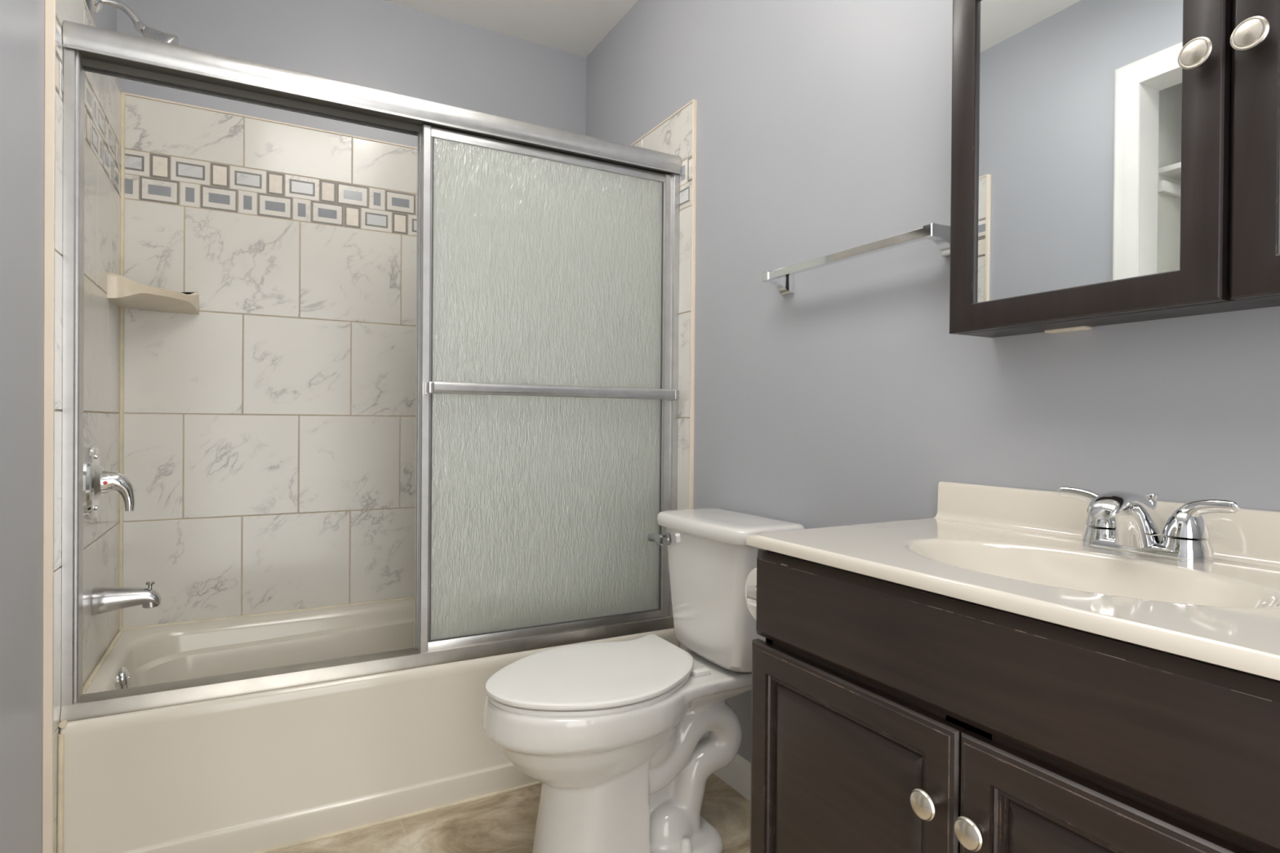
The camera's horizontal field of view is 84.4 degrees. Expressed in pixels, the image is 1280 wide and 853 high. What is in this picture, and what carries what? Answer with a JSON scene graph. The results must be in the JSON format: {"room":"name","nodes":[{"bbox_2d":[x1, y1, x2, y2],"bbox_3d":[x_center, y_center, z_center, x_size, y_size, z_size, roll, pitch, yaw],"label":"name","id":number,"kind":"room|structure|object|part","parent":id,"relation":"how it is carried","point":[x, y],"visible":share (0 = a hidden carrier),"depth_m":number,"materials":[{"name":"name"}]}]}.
{"room":"bathroom","nodes":[
{"label":"bathroom","id":0,"kind":"room"},
{"bbox_2d":[0,0,121,852],"bbox_3d":[-0.928,-0.248,0.837,0.126,2.471,2.863,0,0,-29],"label":"wall","id":1,"kind":"structure","parent":0,"point":[32,48],"depth_m":1.38,"materials":[{"name":"grey paint"}]},
{"bbox_3d":[-1.369,-0.009,1.756,0.016,1.975,0.811,0,0,-29],"label":"edge trim","id":2,"kind":"part","parent":1,"relation":"part of","materials":[{"name":"beige tile"}]},
{"bbox_2d":[83,445,134,519],"bbox_3d":[-1.309,0.138,1.753,0.090,0.180,0.180,0,0,-29],"label":"shower valve","id":3,"kind":"object","parent":1,"relation":"attached to","point":[97,482],"visible":0.99,"depth_m":1.72,"materials":[{"name":"silver metal"}]},
{"bbox_3d":[-1.295,0.161,1.761,0.058,0.102,0.052,0,0,-29],"label":"lever","id":4,"kind":"part","parent":3,"relation":"part of","materials":[{"name":"silver metal"}]},
{"bbox_2d":[90,581,160,615],"bbox_3d":[-1.309,0.437,1.802,0.140,0.072,0.068,0,0,-29],"label":"tub spout","id":5,"kind":"object","parent":1,"relation":"attached to","point":[103,599],"visible":1,"depth_m":1.78,"materials":[{"name":"silver metal"}]},
{"bbox_3d":[-1.266,0.412,1.825,0.020,0.022,0.020,0,0,-29],"label":"diverter knob","id":6,"kind":"part","parent":5,"relation":"part of","materials":[{"name":"silver metal"}]},
{"bbox_2d":[92,0,178,44],"bbox_3d":[-1.274,-1.016,1.790,0.177,0.141,0.073,0,0,-29],"label":"showerhead","id":7,"kind":"object","parent":1,"relation":"attached to","point":[149,33],"visible":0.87,"depth_m":1.78,"materials":[{"name":"silver metal"}]},
{"bbox_3d":[-1.306,-1.040,1.772,0.095,0.058,0.017,0,0,-29],"label":"shower arm","id":8,"kind":"part","parent":7,"relation":"part of","materials":[{"name":"silver metal"}]},
{"bbox_2d":[106,272,199,315],"bbox_3d":[-1.412,-0.384,2.061,0.200,0.070,0.228,0,0,-29],"label":"soap dish","id":9,"kind":"object","parent":1,"relation":"attached to","point":[122,291],"visible":1,"depth_m":2.02,"materials":[{"name":"beige ceramic"}]},
{"bbox_2d":[116,0,586,627],"bbox_3d":[-0.921,-0.257,2.523,1.734,2.471,0.111,0,0,-29],"label":"wall","id":10,"kind":"structure","parent":0,"point":[269,430],"depth_m":2.32,"materials":[{"name":"white tile"}]},
{"bbox_2d":[119,92,124,629],"bbox_3d":[-1.555,-0.193,2.114,0.015,1.605,0.015,0,0,-29],"label":"caulk","id":11,"kind":"structure","parent":10,"relation":"attached to","point":[122,95],"depth_m":2.11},
{"bbox_3d":[-0.889,-0.994,2.476,1.510,0.004,0.011,0,0,-29],"label":"edge trim","id":12,"kind":"part","parent":10,"relation":"part of","materials":[{"name":"beige tile"}]},
{"bbox_2d":[270,773,750,852],"bbox_3d":[-0.545,1.020,1.059,2.467,0.060,3.063,0,0,-29],"label":"floor","id":13,"kind":"structure","parent":0,"point":[504,823],"depth_m":1.73,"materials":[{"name":"tile"}]},
{"bbox_2d":[57,596,679,852],"bbox_3d":[-0.716,0.797,2.142,1.510,0.371,0.775,0,0,-29],"label":"bathtub","id":14,"kind":"object","parent":13,"relation":"on","point":[268,771],"visible":0.62,"depth_m":1.71,"materials":[{"name":"ceramic"}]},
{"bbox_3d":[-1.331,0.652,1.827,0.021,0.061,0.062,0,0,-29],"label":"overflow plate","id":15,"kind":"part","parent":14,"relation":"part of","materials":[{"name":"silver metal"}]},
{"bbox_2d":[60,20,681,721],"bbox_3d":[-0.548,-0.112,1.843,1.509,1.464,0.097,0,0,-29],"label":"shower door","id":16,"kind":"structure","parent":14,"relation":"on","point":[547,392],"depth_m":1.95,"materials":[{"name":"glass"}]},
{"bbox_3d":[-0.549,-0.807,1.852,1.508,0.074,0.069,0,0,-29],"label":"header rail","id":17,"kind":"part","parent":16,"relation":"part of","materials":[{"name":"metal"}]},
{"bbox_3d":[-0.258,-0.097,2.041,0.755,1.369,0.018,0,0,-29],"label":"sliding panel","id":18,"kind":"part","parent":16,"relation":"part of","materials":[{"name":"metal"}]},
{"bbox_3d":[-0.242,-0.089,2.019,0.752,1.384,0.018,0,0,-29],"label":"sliding panel","id":19,"kind":"part","parent":16,"relation":"part of","materials":[{"name":"glass"}]},
{"bbox_3d":[-0.242,-0.094,2.019,0.712,1.334,0.005,0,0,-29],"label":"rain glass","id":20,"kind":"part","parent":16,"relation":"part of","materials":[{"name":"white"}]},
{"bbox_2d":[482,507,804,852],"bbox_3d":[-0.011,0.618,1.679,0.727,0.779,0.406,0,0,-29],"label":"toilet","id":21,"kind":"object","parent":13,"relation":"on","point":[624,740],"visible":0.98,"depth_m":1.60,"materials":[{"name":"white ceramic"}]},
{"bbox_3d":[-0.103,0.583,1.637,0.507,0.016,0.375,0,0,-29],"label":"seat","id":22,"kind":"part","parent":21,"relation":"part of","materials":[{"name":"white plastic"}]},
{"bbox_3d":[-0.103,0.568,1.637,0.519,0.014,0.387,0,0,-29],"label":"lid","id":23,"kind":"part","parent":21,"relation":"part of","materials":[{"name":"white plastic"}]},
{"bbox_3d":[-0.021,0.799,1.674,0.705,0.417,0.368,0,0,-29],"label":"bowl","id":24,"kind":"part","parent":21,"relation":"part of","materials":[{"name":"white ceramic"}]},
{"bbox_3d":[0.052,0.300,1.891,0.035,0.032,0.076,0,0,-29],"label":"flush lever","id":25,"kind":"part","parent":21,"relation":"part of","materials":[{"name":"silver metal"}]},
{"bbox_3d":[0.221,0.425,1.802,0.196,0.324,0.364,0,0,-29],"label":"tank","id":26,"kind":"part","parent":21,"relation":"part of","materials":[{"name":"white ceramic"}]},
{"bbox_3d":[0.215,0.248,1.797,0.218,0.037,0.403,0,0,-29],"label":"tank lid","id":27,"kind":"part","parent":21,"relation":"part of","materials":[{"name":"white ceramic"}]},
{"bbox_2d":[750,548,1279,852],"bbox_3d":[0.551,0.598,0.910,0.486,0.802,0.774,0,0,-29],"label":"vanity cabinet","id":28,"kind":"object","parent":13,"relation":"on","point":[887,717],"visible":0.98,"depth_m":0.78,"materials":[{"name":"brown wood"}]},
{"bbox_2d":[746,586,756,606],"bbox_3d":[0.266,0.289,1.214,0.151,0.032,0.072,0,0,-29],"label":"paper holder","id":29,"kind":"object","parent":28,"relation":"attached to","point":[751,590],"visible":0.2,"depth_m":1.20,"materials":[{"name":"silver metal"}]},
{"bbox_2d":[744,568,756,619],"bbox_3d":[0.257,0.289,1.228,0.114,0.096,0.096,0,0,-29],"label":"toilet roll","id":30,"kind":"object","parent":29,"relation":"on","point":[751,580],"visible":0.14,"depth_m":1.22,"materials":[{"name":"paper"}]},
{"bbox_3d":[0.276,0.622,0.983,0.020,0.548,0.383,0,0,-29],"label":"door","id":31,"kind":"part","parent":28,"relation":"part of","materials":[{"name":"brown wood"}]},
{"bbox_3d":[0.336,0.442,0.828,0.028,0.034,0.034,0,0,-29],"label":"knob","id":32,"kind":"part","parent":28,"relation":"part of","materials":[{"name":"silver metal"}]},
{"bbox_3d":[0.364,0.446,0.775,0.028,0.034,0.034,0,0,-29],"label":"knob","id":33,"kind":"part","parent":28,"relation":"part of","materials":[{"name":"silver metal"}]},
{"bbox_2d":[746,481,1279,680],"bbox_3d":[0.564,0.209,0.907,0.471,0.202,0.778,0,0,-29],"label":"countertop","id":34,"kind":"structure","parent":28,"relation":"on","point":[1020,551],"depth_m":0.92,"materials":[{"name":"beige stone"}]},
{"bbox_2d":[916,547,1270,608],"bbox_3d":[0.537,0.249,0.896,0.262,0.121,0.439,0,0,-29],"label":"basin","id":35,"kind":"object","parent":34,"relation":"in","point":[1141,583],"depth_m":0.94,"materials":[{"name":"white ceramic"}]},
{"bbox_2d":[1057,486,1239,564],"bbox_3d":[0.693,0.132,0.980,0.165,0.090,0.160,1,0,17],"label":"faucet","id":36,"kind":"object","parent":34,"relation":"on","point":[1127,522],"visible":1,"depth_m":0.95,"materials":[{"name":"silver metal"}]},
{"bbox_3d":[0.672,0.119,1.047,0.052,0.054,0.088,0,0,-29],"label":"handle","id":37,"kind":"part","parent":36,"relation":"part of","materials":[{"name":"silver metal"}]},
{"bbox_3d":[0.668,0.126,0.967,0.139,0.076,0.050,0,0,-29],"label":"spout","id":38,"kind":"part","parent":36,"relation":"part of","materials":[{"name":"silver metal"}]},
{"bbox_3d":[0.727,0.132,1.004,0.015,0.074,0.015,0,0,5],"label":"lift rod","id":39,"kind":"part","parent":36,"relation":"part of","materials":[{"name":"silver metal"}]},
{"bbox_3d":[0.738,0.120,0.926,0.052,0.054,0.088,0,0,-29],"label":"handle","id":40,"kind":"part","parent":36,"relation":"part of","materials":[{"name":"silver metal"}]},
{"bbox_3d":[0.462,0.626,0.641,0.020,0.548,0.388,0,0,-29],"label":"door","id":41,"kind":"part","parent":28,"relation":"part of","materials":[{"name":"brown wood"}]},
{"bbox_2d":[383,0,638,57],"bbox_3d":[-0.525,-1.511,1.044,2.467,0.060,3.063,0,0,-29],"label":"ceiling","id":42,"kind":"structure","parent":0,"point":[577,27],"depth_m":2.56,"materials":[{"name":"paint"}]},
{"bbox_2d":[586,0,1279,762],"bbox_3d":[0.499,-0.241,1.616,0.112,2.471,2.863,0,0,-29],"label":"wall","id":43,"kind":"structure","parent":0,"point":[801,131],"depth_m":1.56,"materials":[{"name":"grey paint"}]},
{"bbox_3d":[-0.035,-0.002,2.486,0.012,1.975,0.809,0,0,-29],"label":"edge trim","id":44,"kind":"part","parent":43,"relation":"part of","materials":[{"name":"beige tile"}]},
{"bbox_2d":[713,753,751,801],"bbox_3d":[0.365,0.946,1.744,0.013,0.094,0.894,0,0,-29],"label":"baseboard","id":45,"kind":"structure","parent":43,"relation":"attached to","point":[737,775],"depth_m":1.91,"materials":[{"name":"white wood"}]},
{"bbox_2d":[762,222,950,295],"bbox_3d":[0.451,-0.355,1.532,0.076,0.055,0.515,0,0,-29],"label":"towel bar","id":46,"kind":"object","parent":43,"relation":"attached to","point":[783,279],"visible":0.96,"depth_m":1.46,"materials":[{"name":"silver metal"}]},
{"bbox_2d":[933,481,1279,568],"bbox_3d":[0.757,0.145,1.010,0.033,0.072,0.774,0,0,-29],"label":"backsplash","id":47,"kind":"structure","parent":43,"relation":"attached to","point":[1246,535],"depth_m":1.14,"materials":[{"name":"beige stone"}]},
{"bbox_2d":[949,0,1279,337],"bbox_3d":[0.764,-0.454,0.890,0.142,0.604,0.797,0,0,-29],"label":"medicine cabinet","id":48,"kind":"object","parent":43,"relation":"attached to","point":[1113,162],"visible":1,"depth_m":1.00,"materials":[{"name":"brown wood"}]},
{"bbox_2d":[975,0,1182,302],"bbox_3d":[0.637,-0.458,1.050,0.004,0.515,0.310,0,0,-28],"label":"mirror","id":49,"kind":"object","parent":48,"relation":"attached to","point":[1079,103],"depth_m":1.04,"materials":[{"name":"silver mirror"}]},
{"bbox_3d":[0.700,-0.466,0.885,0.025,0.037,0.037,0,0,-29],"label":"knob","id":50,"kind":"part","parent":48,"relation":"part of","materials":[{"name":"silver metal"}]},
{"bbox_3d":[0.729,-0.466,0.840,0.025,0.037,0.037,0,0,-29],"label":"knob","id":51,"kind":"part","parent":48,"relation":"part of","materials":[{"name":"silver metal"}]},
{"bbox_3d":[0.830,-0.455,0.697,0.018,0.599,0.396,0,0,-29],"label":"door","id":52,"kind":"part","parent":48,"relation":"part of","materials":[{"name":"brown wood"}]}
]}

